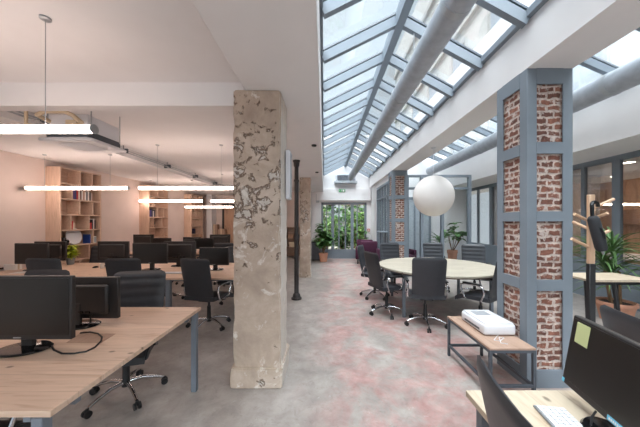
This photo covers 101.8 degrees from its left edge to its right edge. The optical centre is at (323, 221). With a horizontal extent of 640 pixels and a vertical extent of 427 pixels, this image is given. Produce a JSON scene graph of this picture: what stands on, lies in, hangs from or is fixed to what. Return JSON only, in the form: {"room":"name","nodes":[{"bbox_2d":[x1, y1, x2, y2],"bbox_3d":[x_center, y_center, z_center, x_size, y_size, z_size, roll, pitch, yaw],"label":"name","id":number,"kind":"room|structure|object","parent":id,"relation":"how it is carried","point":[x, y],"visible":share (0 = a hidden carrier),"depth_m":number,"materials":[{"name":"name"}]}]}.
{"room":"open-plan office","nodes":[
{"label":"open-plan office","id":0,"kind":"room"},
{"bbox_2d":[0,150,203,270],"bbox_3d":[-5.275,0.000,4.500,0.150,3.000,14.000,0,0,0],"label":"wall","id":1,"kind":"structure","parent":0,"point":[22,211],"depth_m":4.77,"materials":[{"name":"paint"}]},
{"bbox_2d":[0,82,244,110],"bbox_3d":[-2.960,-1.220,2.520,4.480,0.240,0.120,0,0,0],"label":"ceiling beam","id":2,"kind":"structure","parent":1,"relation":"attached to","point":[14,96],"depth_m":2.46,"materials":[{"name":"white paint"}]},
{"bbox_2d":[0,111,232,194],"bbox_3d":[-4.360,-1.302,4.450,1.680,0.295,13.900,0,0,0],"label":"ceiling","id":3,"kind":"structure","parent":0,"point":[125,165],"depth_m":4.96,"materials":[{"name":"white paint"}]},
{"bbox_2d":[24,154,129,189],"bbox_3d":[-4.220,-0.853,4.450,1.760,0.605,0.060,0,0,0],"label":"pendant light","id":4,"kind":"object","parent":3,"relation":"hanging from","point":[25,187],"visible":1,"depth_m":4.42,"materials":[{"name":"beige plastic"}]},
{"bbox_2d":[138,180,203,201],"bbox_3d":[-4.230,-0.853,7.200,1.780,0.605,0.060,0,0,0],"label":"pendant light","id":5,"kind":"object","parent":3,"relation":"hanging from","point":[149,180],"visible":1,"depth_m":7.18,"materials":[{"name":"beige"}]},
{"bbox_2d":[185,190,233,207],"bbox_3d":[-4.060,-0.828,9.200,1.720,0.655,0.060,0,0,0],"label":"pendant light","id":6,"kind":"object","parent":3,"relation":"hanging from","point":[224,206],"visible":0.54,"depth_m":9.18,"materials":[{"name":"beige plastic"}]},
{"bbox_2d":[0,0,299,191],"bbox_3d":[-2.120,-1.385,4.450,2.800,0.130,13.900,0,0,0],"label":"ceiling","id":7,"kind":"structure","parent":0,"point":[87,40],"depth_m":2.12,"materials":[{"name":"white paint"}]},
{"bbox_2d":[0,14,98,133],"bbox_3d":[-2.365,-0.945,1.680,1.770,0.750,0.060,0,0,0],"label":"pendant light","id":8,"kind":"object","parent":7,"relation":"hanging from","point":[92,128],"visible":1,"depth_m":1.66,"materials":[{"name":"beige"}]},
{"bbox_2d":[24,111,126,152],"bbox_3d":[-2.833,-1.095,2.999,0.645,0.450,0.642,0,0,0],"label":"air conditioner","id":9,"kind":"object","parent":7,"relation":"hanging from","point":[107,140],"depth_m":2.88,"materials":[{"name":"white plastic"}]},
{"bbox_2d":[59,143,109,150],"bbox_3d":[-2.800,-0.875,3.060,0.340,0.011,0.300,0,0,0],"label":"ceiling vent","id":10,"kind":"object","parent":9,"relation":"in","point":[79,146],"depth_m":3.03,"materials":[{"name":"white plastic"}]},
{"bbox_2d":[7,111,225,186],"bbox_3d":[-3.453,-1.254,6.820,0.135,0.133,8.400,0,0,0],"label":"conduit","id":11,"kind":"object","parent":7,"relation":"attached to","point":[42,122],"visible":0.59,"depth_m":4.89,"materials":[{"name":"metal"}]},
{"bbox_2d":[138,144,232,189],"bbox_3d":[-2.305,-0.935,4.450,1.730,0.770,0.060,0,0,0],"label":"pendant light","id":12,"kind":"object","parent":7,"relation":"hanging from","point":[157,145],"visible":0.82,"depth_m":4.42,"materials":[{"name":"beige"}]},
{"bbox_2d":[204,192,299,256],"bbox_3d":[-2.950,0.000,11.375,4.900,3.000,0.150,0,0,0],"label":"wall","id":13,"kind":"structure","parent":0,"point":[290,203],"depth_m":11.30,"materials":[{"name":"paint"}]},
{"bbox_2d":[207,194,215,237],"bbox_3d":[-4.790,0.090,11.075,0.220,2.820,0.450,0,0,0],"label":"trim","id":14,"kind":"structure","parent":13,"relation":"attached to","point":[211,212],"depth_m":10.85,"materials":[{"name":"white paint"}]},
{"bbox_2d":[222,204,234,243],"bbox_3d":[-3.910,0.360,11.275,0.980,2.280,0.070,0,0,0],"label":"door","id":15,"kind":"structure","parent":13,"relation":"in","point":[227,213],"depth_m":11.26,"materials":[{"name":"brown wood"}]},
{"bbox_2d":[311,192,311,258],"bbox_3d":[-0.560,0.000,10.900,0.120,3.000,0.800,0,0,0],"label":"wall","id":16,"kind":"structure","parent":0,"point":[311,192],"depth_m":10.50,"materials":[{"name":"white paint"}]},
{"bbox_2d":[192,0,322,191],"bbox_3d":[-0.380,-1.560,4.400,0.680,0.720,13.800,0,0,0],"label":"ceiling","id":17,"kind":"structure","parent":16,"relation":"attached to","point":[270,45],"depth_m":1.89,"materials":[{"name":"white paint"}]},
{"bbox_2d":[0,257,639,426],"bbox_3d":[1.900,1.560,4.400,14.600,0.120,14.200,0,0,0],"label":"floor","id":18,"kind":"structure","parent":0,"point":[348,366],"depth_m":2.61,"materials":[{"name":"concrete"}]},
{"bbox_2d":[0,417,30,426],"bbox_3d":[-1.801,0.990,1.139,0.607,1.020,0.595,0,0,2],"label":"office chair","id":19,"kind":"object","parent":18,"relation":"on","point":[12,422],"visible":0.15,"depth_m":1.33,"materials":[{"name":"silver metal"}]},
{"bbox_2d":[25,258,61,270],"bbox_3d":[-3.758,0.990,3.729,0.607,1.020,0.595,0,0,-3],"label":"office chair","id":20,"kind":"object","parent":18,"relation":"on","point":[31,263],"visible":0.15,"depth_m":3.45,"materials":[{"name":"black fabric"}]},
{"bbox_2d":[24,270,69,274],"bbox_3d":[-2.761,0.990,2.332,0.607,1.020,0.595,0,0,-1],"label":"office chair","id":21,"kind":"object","parent":18,"relation":"on","point":[30,272],"visible":0.03,"depth_m":2.60,"materials":[{"name":"black fabric"}]},
{"bbox_2d":[45,166,100,262],"bbox_3d":[-5.061,0.230,5.300,0.275,2.540,0.900,0,0,0],"label":"bookcase","id":22,"kind":"object","parent":18,"relation":"on","point":[61,209],"visible":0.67,"depth_m":5.24,"materials":[{"name":"brown wood"}]},
{"bbox_2d":[66,228,81,244],"bbox_3d":[-5.029,0.282,5.221,0.081,0.336,0.336,0,0,0],"label":"round plate","id":23,"kind":"object","parent":22,"relation":"on","point":[74,237],"visible":0.84,"depth_m":5.23,"materials":[{"name":"white ceramic"}]},
{"bbox_2d":[89,246,104,262],"bbox_3d":[-4.461,0.990,4.981,0.607,1.020,0.595,0,0,-1],"label":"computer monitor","id":24,"kind":"object","parent":18,"relation":"on","point":[93,256],"visible":0.08,"depth_m":5.20,"materials":[{"name":"black plastic"}]},
{"bbox_2d":[0,307,200,426],"bbox_3d":[-2.425,1.129,1.685,2.650,0.742,1.295,0,0,0],"label":"desk","id":25,"kind":"object","parent":18,"relation":"on","point":[35,387],"visible":0.79,"depth_m":1.44,"materials":[{"name":"brown wood"}]},
{"bbox_2d":[0,275,74,357],"bbox_3d":[-1.785,0.537,1.550,0.620,0.443,0.202,0,0,-1],"label":"computer monitor","id":26,"kind":"object","parent":25,"relation":"on","point":[32,307],"visible":1,"depth_m":1.51,"materials":[{"name":"plastic"}]},
{"bbox_2d":[51,331,102,353],"bbox_3d":[-1.533,0.754,1.626,0.378,0.010,0.230,0,0,36],"label":"cable","id":27,"kind":"object","parent":25,"relation":"on","point":[100,335],"visible":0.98,"depth_m":1.55,"materials":[{"name":"black plastic"}]},
{"bbox_2d":[75,277,120,329],"bbox_3d":[-1.800,0.584,1.910,0.550,0.350,0.202,0,0,-1],"label":"computer monitor","id":28,"kind":"object","parent":25,"relation":"on","point":[100,297],"visible":0.59,"depth_m":1.90,"materials":[{"name":"plastic"}]},
{"bbox_2d":[0,263,233,306],"bbox_3d":[-3.050,1.130,4.190,3.900,0.740,1.335,0,0,0],"label":"desk","id":29,"kind":"object","parent":18,"relation":"on","point":[77,269],"visible":0.16,"depth_m":3.91,"materials":[{"name":"brown wood"}]},
{"bbox_2d":[4,263,21,269],"bbox_3d":[-4.969,0.713,4.154,0.184,0.092,0.100,0,0,0],"label":"cardboard box","id":30,"kind":"object","parent":29,"relation":"on","point":[11,266],"visible":0.85,"depth_m":4.10,"materials":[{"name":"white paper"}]},
{"bbox_2d":[14,243,48,270],"bbox_3d":[-4.579,0.546,4.100,0.540,0.425,0.202,0,0,2],"label":"computer monitor","id":31,"kind":"object","parent":29,"relation":"on","point":[22,251],"visible":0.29,"depth_m":4.06,"materials":[{"name":"plastic"}]},
{"bbox_2d":[34,241,66,259],"bbox_3d":[-4.692,0.546,4.440,0.540,0.425,0.202,0,0,0],"label":"computer monitor","id":32,"kind":"object","parent":29,"relation":"on","point":[57,249],"visible":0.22,"depth_m":4.43,"materials":[{"name":"plastic"}]},
{"bbox_2d":[63,245,80,264],"bbox_3d":[-4.538,0.581,4.654,0.312,0.356,0.330,0,0,-35],"label":"potted plant","id":33,"kind":"object","parent":29,"relation":"on","point":[72,249],"visible":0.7,"depth_m":4.62,"materials":[{"name":"green plant"}]},
{"bbox_2d":[97,241,129,266],"bbox_3d":[-3.643,0.546,4.480,0.540,0.425,0.202,0,0,0],"label":"computer monitor","id":34,"kind":"object","parent":29,"relation":"on","point":[105,249],"visible":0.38,"depth_m":4.46,"materials":[{"name":"plastic"}]},
{"bbox_2d":[132,243,167,269],"bbox_3d":[-2.750,0.546,4.140,0.540,0.425,0.202,0,0,-2],"label":"computer monitor","id":35,"kind":"object","parent":29,"relation":"on","point":[152,254],"visible":0.8,"depth_m":4.10,"materials":[{"name":"plastic"}]},
{"bbox_2d":[164,241,195,266],"bbox_3d":[-2.492,0.546,4.480,0.540,0.425,0.202,0,0,-2],"label":"computer monitor","id":36,"kind":"object","parent":29,"relation":"on","point":[177,250],"visible":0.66,"depth_m":4.46,"materials":[{"name":"plastic"}]},
{"bbox_2d":[199,247,228,270],"bbox_3d":[-1.742,0.581,4.150,0.470,0.355,0.202,0,0,1],"label":"computer monitor","id":37,"kind":"object","parent":29,"relation":"on","point":[216,256],"visible":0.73,"depth_m":4.11,"materials":[{"name":"plastic"}]},
{"bbox_2d":[105,258,141,276],"bbox_3d":[-2.707,0.990,3.729,0.607,1.020,0.595,0,0,-6],"label":"office chair","id":38,"kind":"object","parent":18,"relation":"on","point":[113,266],"visible":0.17,"depth_m":3.45,"materials":[{"name":"black fabric"}]},
{"bbox_2d":[81,270,167,418],"bbox_3d":[-1.728,0.990,2.290,0.607,1.020,0.595,0,0,-16],"label":"office chair","id":39,"kind":"object","parent":18,"relation":"on","point":[144,288],"visible":0.52,"depth_m":2.49,"materials":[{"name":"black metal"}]},
{"bbox_2d":[139,185,167,237],"bbox_3d":[-5.061,0.230,7.760,0.275,2.540,0.900,0,0,0],"label":"bookcase","id":40,"kind":"object","parent":18,"relation":"on","point":[146,223],"visible":0.5,"depth_m":7.71,"materials":[{"name":"brown wood"}]},
{"bbox_2d":[130,249,198,255],"bbox_3d":[-3.250,1.130,6.875,3.500,0.740,1.265,0,0,0],"label":"desk","id":41,"kind":"object","parent":18,"relation":"on","point":[197,250],"visible":0.02,"depth_m":6.48,"materials":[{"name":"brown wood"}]},
{"bbox_2d":[133,234,153,242],"bbox_3d":[-4.825,0.546,6.930,0.540,0.425,0.202,0,0,0],"label":"computer monitor","id":42,"kind":"object","parent":41,"relation":"on","point":[137,238],"visible":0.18,"depth_m":6.91,"materials":[{"name":"plastic"}]},
{"bbox_2d":[152,238,171,242],"bbox_3d":[-4.081,0.581,6.570,0.470,0.355,0.202,0,0,0],"label":"computer monitor","id":43,"kind":"object","parent":41,"relation":"on","point":[154,240],"visible":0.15,"depth_m":6.53,"materials":[{"name":"plastic"}]},
{"bbox_2d":[194,238,212,248],"bbox_3d":[-3.023,0.581,6.570,0.470,0.355,0.202,0,0,0],"label":"computer monitor","id":44,"kind":"object","parent":41,"relation":"on","point":[200,242],"visible":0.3,"depth_m":6.53,"materials":[{"name":"plastic"}]},
{"bbox_2d":[210,234,229,246],"bbox_3d":[-2.780,0.546,6.930,0.540,0.425,0.202,0,0,0],"label":"computer monitor","id":45,"kind":"object","parent":41,"relation":"on","point":[217,238],"visible":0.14,"depth_m":6.91,"materials":[{"name":"plastic"}]},
{"bbox_2d":[184,194,202,258],"bbox_3d":[-5.061,0.230,10.110,0.275,2.540,0.900,0,0,0],"label":"bookcase","id":46,"kind":"object","parent":18,"relation":"on","point":[193,217],"visible":0.71,"depth_m":9.90,"materials":[{"name":"brown wood"}]},
{"bbox_2d":[180,258,232,330],"bbox_3d":[-1.657,0.990,3.699,0.607,1.020,0.595,0,0,12],"label":"office chair","id":47,"kind":"object","parent":18,"relation":"on","point":[196,274],"visible":0.92,"depth_m":3.48,"materials":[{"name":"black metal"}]},
{"bbox_2d":[213,243,233,286],"bbox_3d":[-2.347,0.990,6.289,0.607,1.020,0.595,0,0,-6],"label":"office chair","id":48,"kind":"object","parent":18,"relation":"on","point":[215,244],"visible":0.24,"depth_m":6.00,"materials":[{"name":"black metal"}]},
{"bbox_2d":[217,246,233,304],"bbox_3d":[-1.723,0.990,4.991,0.607,1.020,0.595,0,0,-6],"label":"office chair","id":49,"kind":"object","parent":18,"relation":"on","point":[231,257],"visible":0.1,"depth_m":5.18,"materials":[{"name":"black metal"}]},
{"bbox_2d":[230,90,288,388],"bbox_3d":[-0.610,0.147,2.580,0.472,2.705,0.502,0,0,0],"label":"concrete column","id":50,"kind":"structure","parent":18,"relation":"on","point":[260,347],"depth_m":2.36,"materials":[{"name":"concrete"}]},
{"bbox_2d":[286,150,291,199],"bbox_3d":[-0.361,-0.475,2.665,0.048,0.490,0.140,0,0,0],"label":"wall box","id":51,"kind":"object","parent":50,"relation":"attached to","point":[288,153],"visible":1,"depth_m":2.60,"materials":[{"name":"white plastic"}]},
{"bbox_2d":[290,153,291,197],"bbox_3d":[-0.339,-0.475,2.665,0.003,0.450,0.100,0,0,0],"label":"diffuser","id":52,"kind":"object","parent":51,"relation":"attached to","point":[290,153],"depth_m":2.64,"materials":[{"name":"grey plastic"}]},
{"bbox_2d":[286,227,299,256],"bbox_3d":[-1.270,0.859,11.120,0.660,1.282,0.340,0,0,0],"label":"shelf","id":53,"kind":"object","parent":18,"relation":"on","point":[290,230],"visible":0.28,"depth_m":11.28,"materials":[{"name":"brown laminate"}]},
{"bbox_2d":[291,159,301,300],"bbox_3d":[-0.535,0.150,5.060,0.200,2.700,0.197,0,0,0],"label":"post","id":54,"kind":"object","parent":18,"relation":"on","point":[296,296],"visible":1,"depth_m":5.02,"materials":[{"name":"black metal"}]},
{"bbox_2d":[299,177,311,277],"bbox_3d":[-0.510,0.147,7.150,0.332,2.705,0.332,0,0,0],"label":"concrete column","id":55,"kind":"structure","parent":18,"relation":"on","point":[305,183],"depth_m":7.00,"materials":[{"name":"concrete"}]},
{"bbox_2d":[312,241,320,260],"bbox_3d":[-0.300,1.135,10.252,0.360,0.730,0.435,0,0,0],"label":"base cabinet","id":56,"kind":"object","parent":18,"relation":"on","point":[315,251],"visible":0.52,"depth_m":10.05,"materials":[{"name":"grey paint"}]},
{"bbox_2d":[312,224,335,261],"bbox_3d":[-0.012,0.777,9.799,0.935,1.446,0.914,0,0,0],"label":"potted tree","id":57,"kind":"object","parent":18,"relation":"on","point":[324,235],"visible":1,"depth_m":9.72,"materials":[{"name":"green plant"}]},
{"bbox_2d":[355,239,372,263],"bbox_3d":[1.504,1.081,9.550,0.680,0.841,0.660,0,0,8],"label":"armchair","id":58,"kind":"object","parent":18,"relation":"on","point":[358,240],"visible":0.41,"depth_m":9.71,"materials":[{"name":"fabric"}]},
{"bbox_2d":[360,241,379,261],"bbox_3d":[1.531,1.081,8.730,0.680,0.841,0.660,0,0,2],"label":"armchair","id":59,"kind":"object","parent":18,"relation":"on","point":[370,246],"visible":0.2,"depth_m":8.92,"materials":[{"name":"fabric"}]},
{"bbox_2d":[357,245,389,300],"bbox_3d":[0.992,0.990,5.233,0.595,1.020,0.607,0,0,25],"label":"office chair","id":60,"kind":"object","parent":18,"relation":"on","point":[360,248],"visible":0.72,"depth_m":5.19,"materials":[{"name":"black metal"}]},
{"bbox_2d":[364,251,406,319],"bbox_3d":[1.000,0.990,4.269,0.595,1.020,0.607,0,0,-21],"label":"office chair","id":61,"kind":"object","parent":18,"relation":"on","point":[374,271],"visible":0.95,"depth_m":4.14,"materials":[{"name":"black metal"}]},
{"bbox_2d":[380,243,401,292],"bbox_3d":[1.556,0.990,5.771,0.607,1.020,0.595,0,0,-7],"label":"office chair","id":62,"kind":"object","parent":18,"relation":"on","point":[388,250],"visible":0.39,"depth_m":5.99,"materials":[{"name":"grey fabric"}]},
{"bbox_2d":[388,170,407,276],"bbox_3d":[2.042,0.055,7.205,0.423,2.890,0.418,0,0,0],"label":"brick pillar","id":63,"kind":"structure","parent":18,"relation":"on","point":[397,179],"depth_m":7.02,"materials":[{"name":"blue paint"}]},
{"bbox_2d":[404,257,448,332],"bbox_3d":[1.474,0.990,3.769,0.607,1.020,0.595,0,0,11],"label":"office chair","id":64,"kind":"object","parent":18,"relation":"on","point":[429,280],"visible":0.98,"depth_m":3.55,"materials":[{"name":"black fabric"}]},
{"bbox_2d":[423,242,449,292],"bbox_3d":[2.504,0.990,5.801,0.607,1.020,0.595,0,0,7],"label":"office chair","id":65,"kind":"object","parent":18,"relation":"on","point":[430,249],"visible":0.36,"depth_m":6.03,"materials":[{"name":"grey fabric"}]},
{"bbox_2d":[379,257,494,317],"bbox_3d":[1.980,1.130,4.600,1.980,0.740,1.980,0,0,0],"label":"meeting table","id":66,"kind":"object","parent":18,"relation":"on","point":[459,270],"visible":0.71,"depth_m":4.16,"materials":[{"name":"brown wood"}]},
{"bbox_2d":[408,175,470,276],"bbox_3d":[3.160,0.100,7.200,1.800,2.800,0.100,0,0,0],"label":"metal frame","id":67,"kind":"structure","parent":18,"relation":"on","point":[468,188],"depth_m":7.15,"materials":[{"name":"blue paint"}]},
{"bbox_2d":[444,222,466,258],"bbox_3d":[4.328,0.753,8.557,0.870,1.493,0.849,0,0,-33],"label":"potted tree","id":68,"kind":"object","parent":18,"relation":"on","point":[452,253],"visible":0.87,"depth_m":8.50,"materials":[{"name":"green plant"}]},
{"bbox_2d":[455,262,496,309],"bbox_3d":[2.257,0.990,3.694,0.607,1.020,0.595,0,0,-34],"label":"office chair","id":69,"kind":"object","parent":18,"relation":"on","point":[482,295],"visible":0.35,"depth_m":3.54,"materials":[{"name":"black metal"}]},
{"bbox_2d":[460,244,491,291],"bbox_3d":[3.093,0.990,5.348,0.607,1.020,0.595,0,0,25],"label":"office chair","id":70,"kind":"object","parent":18,"relation":"on","point":[470,252],"visible":0.37,"depth_m":5.55,"materials":[{"name":"grey fabric"}]},
{"bbox_2d":[447,316,535,389],"bbox_3d":[1.585,1.280,2.555,0.390,0.440,0.750,0,0,0],"label":"table","id":71,"kind":"object","parent":18,"relation":"on","point":[514,344],"visible":0.7,"depth_m":2.33,"materials":[{"name":"brown laminate"}]},
{"bbox_2d":[462,310,514,334],"bbox_3d":[1.635,1.000,2.615,0.301,0.119,0.410,0,0,0],"label":"printer","id":72,"kind":"object","parent":71,"relation":"on","point":[487,322],"visible":1,"depth_m":2.48,"materials":[{"name":"white plastic"}]},
{"bbox_2d":[476,355,532,426],"bbox_3d":[0.794,0.990,0.706,0.595,1.020,0.607,0,0,12],"label":"office chair","id":73,"kind":"object","parent":18,"relation":"on","point":[500,410],"visible":1,"depth_m":0.77,"materials":[{"name":"black fabric"}]},
{"bbox_2d":[497,68,572,387],"bbox_3d":[2.042,0.055,2.555,0.423,2.890,0.418,0,0,0],"label":"brick pillar","id":74,"kind":"structure","parent":18,"relation":"on","point":[535,107],"depth_m":2.37,"materials":[{"name":"blue paint"}]},
{"bbox_2d":[466,390,606,426],"bbox_3d":[1.050,1.130,0.413,0.820,0.740,1.526,0,0,0],"label":"desk","id":75,"kind":"object","parent":18,"relation":"on","point":[524,400],"visible":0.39,"depth_m":1.10,"materials":[{"name":"brown wood"}]},
{"bbox_2d":[533,405,582,426],"bbox_3d":[0.893,0.753,0.922,0.115,0.012,0.280,0,0,9],"label":"keyboard","id":76,"kind":"object","parent":75,"relation":"on","point":[555,416],"visible":1,"depth_m":1.00,"materials":[{"name":"plastic"}]},
{"bbox_2d":[562,315,639,426],"bbox_3d":[1.010,0.582,0.885,0.180,0.354,0.530,0,0,12],"label":"computer monitor","id":77,"kind":"object","parent":75,"relation":"on","point":[602,365],"visible":1,"depth_m":0.95,"materials":[{"name":"black plastic"}]},
{"bbox_2d":[570,195,614,322],"bbox_3d":[2.055,0.644,2.000,0.334,1.709,0.329,0,0,0],"label":"coat stand","id":78,"kind":"object","parent":18,"relation":"on","point":[590,250],"visible":0.51,"depth_m":1.99,"materials":[{"name":"brown wood"}]},
{"bbox_2d":[587,200,607,254],"bbox_3d":[2.014,0.040,1.906,0.124,0.403,0.090,0,0,0],"label":"umbrella","id":79,"kind":"object","parent":78,"relation":"hanging from","point":[598,236],"visible":1,"depth_m":1.90,"materials":[{"name":"black fabric"}]},
{"bbox_2d":[573,226,639,318],"bbox_3d":[4.404,0.756,4.023,1.336,1.487,1.331,0,0,-7],"label":"potted palm","id":80,"kind":"object","parent":18,"relation":"on","point":[608,266],"visible":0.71,"depth_m":3.91,"materials":[{"name":"plant"}]},
{"bbox_2d":[596,297,638,318],"bbox_3d":[4.460,1.355,3.980,0.470,0.290,0.470,0,0,0],"label":"pot","id":81,"kind":"object","parent":80,"relation":"attached to","point":[628,307],"depth_m":3.90,"materials":[{"name":"ceramic"}]},
{"bbox_2d":[573,273,639,317],"bbox_3d":[3.620,1.101,3.370,0.844,0.802,0.464,0,0,0],"label":"trestle table","id":82,"kind":"object","parent":18,"relation":"on","point":[613,279],"visible":0.34,"depth_m":3.20,"materials":[{"name":"brown wood"}]},
{"bbox_2d":[600,305,639,342],"bbox_3d":[1.859,0.990,1.277,0.595,1.020,0.607,0,0,13],"label":"office chair","id":83,"kind":"object","parent":18,"relation":"on","point":[624,324],"visible":0.23,"depth_m":1.39,"materials":[{"name":"black fabric"}]},
{"bbox_2d":[606,253,639,261],"bbox_3d":[6.750,1.130,5.900,1.600,0.740,1.600,0,0,0],"label":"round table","id":84,"kind":"object","parent":18,"relation":"on","point":[624,255],"visible":0.05,"depth_m":5.73,"materials":[{"name":"beige wood"}]},
{"bbox_2d":[311,166,370,255],"bbox_3d":[0.680,-0.440,10.575,2.600,3.880,0.150,0,0,0],"label":"wall","id":85,"kind":"structure","parent":0,"point":[328,180],"depth_m":10.50,"materials":[{"name":"white paint"}]},
{"bbox_2d":[316,189,370,200],"bbox_3d":[0.785,-1.090,10.430,2.170,0.460,0.140,0,0,0],"label":"trim","id":86,"kind":"structure","parent":85,"relation":"attached to","point":[327,194],"depth_m":10.36,"materials":[{"name":"white paint"}]},
{"bbox_2d":[321,202,366,258],"bbox_3d":[0.805,0.355,10.531,1.830,2.290,0.138,0,0,0],"label":"door","id":87,"kind":"structure","parent":85,"relation":"in","point":[333,253],"depth_m":10.53,"materials":[{"name":"blue paint"}]},
{"bbox_2d":[334,174,356,183],"bbox_3d":[0.860,-1.700,10.340,0.900,0.360,0.320,0,0,0],"label":"air vent","id":88,"kind":"object","parent":85,"relation":"in","point":[340,178],"visible":0.86,"depth_m":10.20,"materials":[{"name":"metal"}]},
{"bbox_2d":[371,176,387,240],"bbox_3d":[1.960,0.050,8.970,0.120,2.900,3.060,0,0,0],"label":"wall","id":89,"kind":"structure","parent":0,"point":[384,180],"depth_m":9.78,"materials":[{"name":"white paint"}]},
{"bbox_2d":[376,181,387,258],"bbox_3d":[1.935,0.015,8.430,0.070,2.470,1.980,0,0,0],"label":"window","id":90,"kind":"structure","parent":89,"relation":"in","point":[381,191],"depth_m":8.61,"materials":[{"name":"blue paint"}]},
{"bbox_2d":[375,155,466,259],"bbox_3d":[3.650,-0.490,9.660,3.500,3.980,0.120,0,0,0],"label":"wall","id":91,"kind":"structure","parent":0,"point":[457,212],"depth_m":9.60,"materials":[{"name":"white paint"}]},
{"bbox_2d":[409,197,430,256],"bbox_3d":[3.415,0.290,9.580,1.030,2.420,0.080,0,0,0],"label":"door","id":92,"kind":"structure","parent":91,"relation":"in","point":[414,213],"depth_m":9.56,"materials":[{"name":"blue paint"}]},
{"bbox_2d":[466,150,639,311],"bbox_3d":[5.290,0.150,3.550,0.080,2.700,12.100,0,0,0],"label":"window","id":93,"kind":"structure","parent":91,"relation":"in","point":[587,175],"depth_m":5.31,"materials":[{"name":"clear glass"}]},
{"bbox_2d":[440,85,639,186],"bbox_3d":[4.360,-1.630,3.600,0.120,0.860,12.200,0,0,0],"label":"wall","id":94,"kind":"structure","parent":0,"point":[614,119],"depth_m":4.10,"materials":[{"name":"white paint"}]},
{"bbox_2d":[428,27,639,161],"bbox_3d":[3.267,-2.189,3.550,2.134,0.522,12.100,0,0,0],"label":"window","id":95,"kind":"structure","parent":94,"relation":"in","point":[593,63],"depth_m":5.61,"materials":[{"name":"clear glass"}]},
{"bbox_3d":[3.880,-2.086,4.310,0.012,0.148,0.012,0,0,0],"label":"hanging rod","id":96,"kind":"object","parent":95,"relation":"hanging from","visible":0},
{"bbox_2d":[426,57,639,174],"bbox_3d":[3.880,-1.860,3.500,0.322,0.322,12.000,0,0,0],"label":"ventilation duct","id":97,"kind":"object","parent":96,"relation":"hanging from","point":[625,77],"visible":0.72,"depth_m":3.66,"materials":[{"name":"metal"}]},
{"bbox_2d":[455,136,639,187],"bbox_3d":[6.760,-1.250,3.600,4.680,0.100,12.200,0,0,0],"label":"ceiling","id":98,"kind":"structure","parent":0,"point":[630,170],"depth_m":4.99,"materials":[{"name":"white paint"}]},
{"bbox_2d":[600,178,639,264],"bbox_3d":[8.675,0.140,3.550,0.150,2.720,12.100,0,0,0],"label":"wall","id":99,"kind":"structure","parent":0,"point":[631,187],"depth_m":7.37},
{"bbox_2d":[623,209,639,224],"bbox_3d":[8.469,-0.130,7.150,0.262,0.420,0.560,0,0,0],"label":"upper cabinet","id":100,"kind":"object","parent":99,"relation":"attached to","point":[630,217],"visible":0.62,"depth_m":7.05,"materials":[{"name":"brown wood"}]},
{"bbox_3d":[1.900,-0.600,-2.575,14.600,4.200,0.150,0,0,0],"label":"wall","id":101,"kind":"structure","parent":0,"visible":0},
{"bbox_2d":[319,0,548,177],"bbox_3d":[0.897,-2.071,4.000,1.915,0.658,13.000,0,0,0],"label":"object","id":102,"kind":"structure","parent":101,"relation":"in","point":[518,14],"depth_m":3.62,"materials":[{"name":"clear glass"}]},
{"bbox_3d":[1.030,-2.019,2.980,0.012,0.402,0.012,0,0,0],"label":"hanging rod","id":103,"kind":"object","parent":102,"relation":"hanging from","visible":0},
{"bbox_2d":[348,0,476,179],"bbox_3d":[1.030,-1.700,3.700,0.252,0.252,12.400,0,0,0],"label":"ventilation duct","id":104,"kind":"object","parent":103,"relation":"hanging from","point":[448,15],"visible":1,"depth_m":2.63,"materials":[{"name":"metal"}]},
{"bbox_2d":[413,147,454,215],"bbox_3d":[2.040,-0.747,4.850,0.720,1.287,0.720,0,0,0],"label":"globe pendant","id":105,"kind":"object","parent":101,"relation":"hanging from","point":[434,195],"visible":1,"depth_m":4.60,"materials":[{"name":"white glass"}]},
{"bbox_2d":[380,0,534,161],"bbox_3d":[2.165,-2.115,4.000,0.170,0.570,13.000,0,0,0],"label":"window","id":106,"kind":"structure","parent":101,"relation":"attached to","point":[502,25],"depth_m":3.52,"materials":[{"name":"clear glass"}]},
{"bbox_2d":[369,0,639,187],"bbox_3d":[2.042,-1.610,4.000,0.415,0.440,13.000,0,0,0],"label":"ceiling beam","id":107,"kind":"structure","parent":101,"relation":"attached to","point":[562,33],"depth_m":2.34,"materials":[{"name":"white paint"}]},
{"label":"outside","id":108,"kind":"structure","parent":0,"visible":0},
{"bbox_2d":[394,0,639,154],"bbox_3d":[7.010,-8.450,10.000,1.180,14.100,28.000,0,0,0],"label":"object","id":109,"kind":"structure","parent":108,"point":[475,26],"depth_m":11.88,"materials":[{"name":"beige stone"}]},
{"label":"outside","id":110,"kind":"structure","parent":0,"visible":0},
{"bbox_3d":[1.500,1.585,15.325,13.000,0.130,9.350,0,0,0],"label":"courtyard","id":111,"kind":"object","parent":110,"visible":0},
{"bbox_2d":[323,209,337,241],"bbox_3d":[0.268,0.400,14.590,1.284,2.259,1.486,0,0,-7],"label":"shrub","id":112,"kind":"object","parent":111,"relation":"on","point":[324,210],"visible":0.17,"depth_m":14.45,"materials":[{"name":"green plant"}]},
{"bbox_2d":[334,230,350,248],"bbox_3d":[0.918,0.969,13.196,1.373,1.124,1.262,0,0,0],"label":"shrub","id":113,"kind":"object","parent":111,"relation":"on","point":[348,239],"visible":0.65,"depth_m":13.04,"materials":[{"name":"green plant"}]},
{"bbox_2d":[346,212,363,247],"bbox_3d":[1.575,0.517,12.192,1.167,2.021,1.241,0,0,-44],"label":"shrub","id":114,"kind":"object","parent":111,"relation":"on","point":[362,213],"visible":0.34,"depth_m":12.12,"materials":[{"name":"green plant"}]},
{"bbox_2d":[323,135,396,245],"bbox_3d":[0.600,-1.990,16.529,9.600,7.020,0.742,0,0,0],"label":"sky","id":115,"kind":"structure","parent":111,"relation":"on","point":[392,137],"depth_m":16.44,"materials":[{"name":"beige stone"}]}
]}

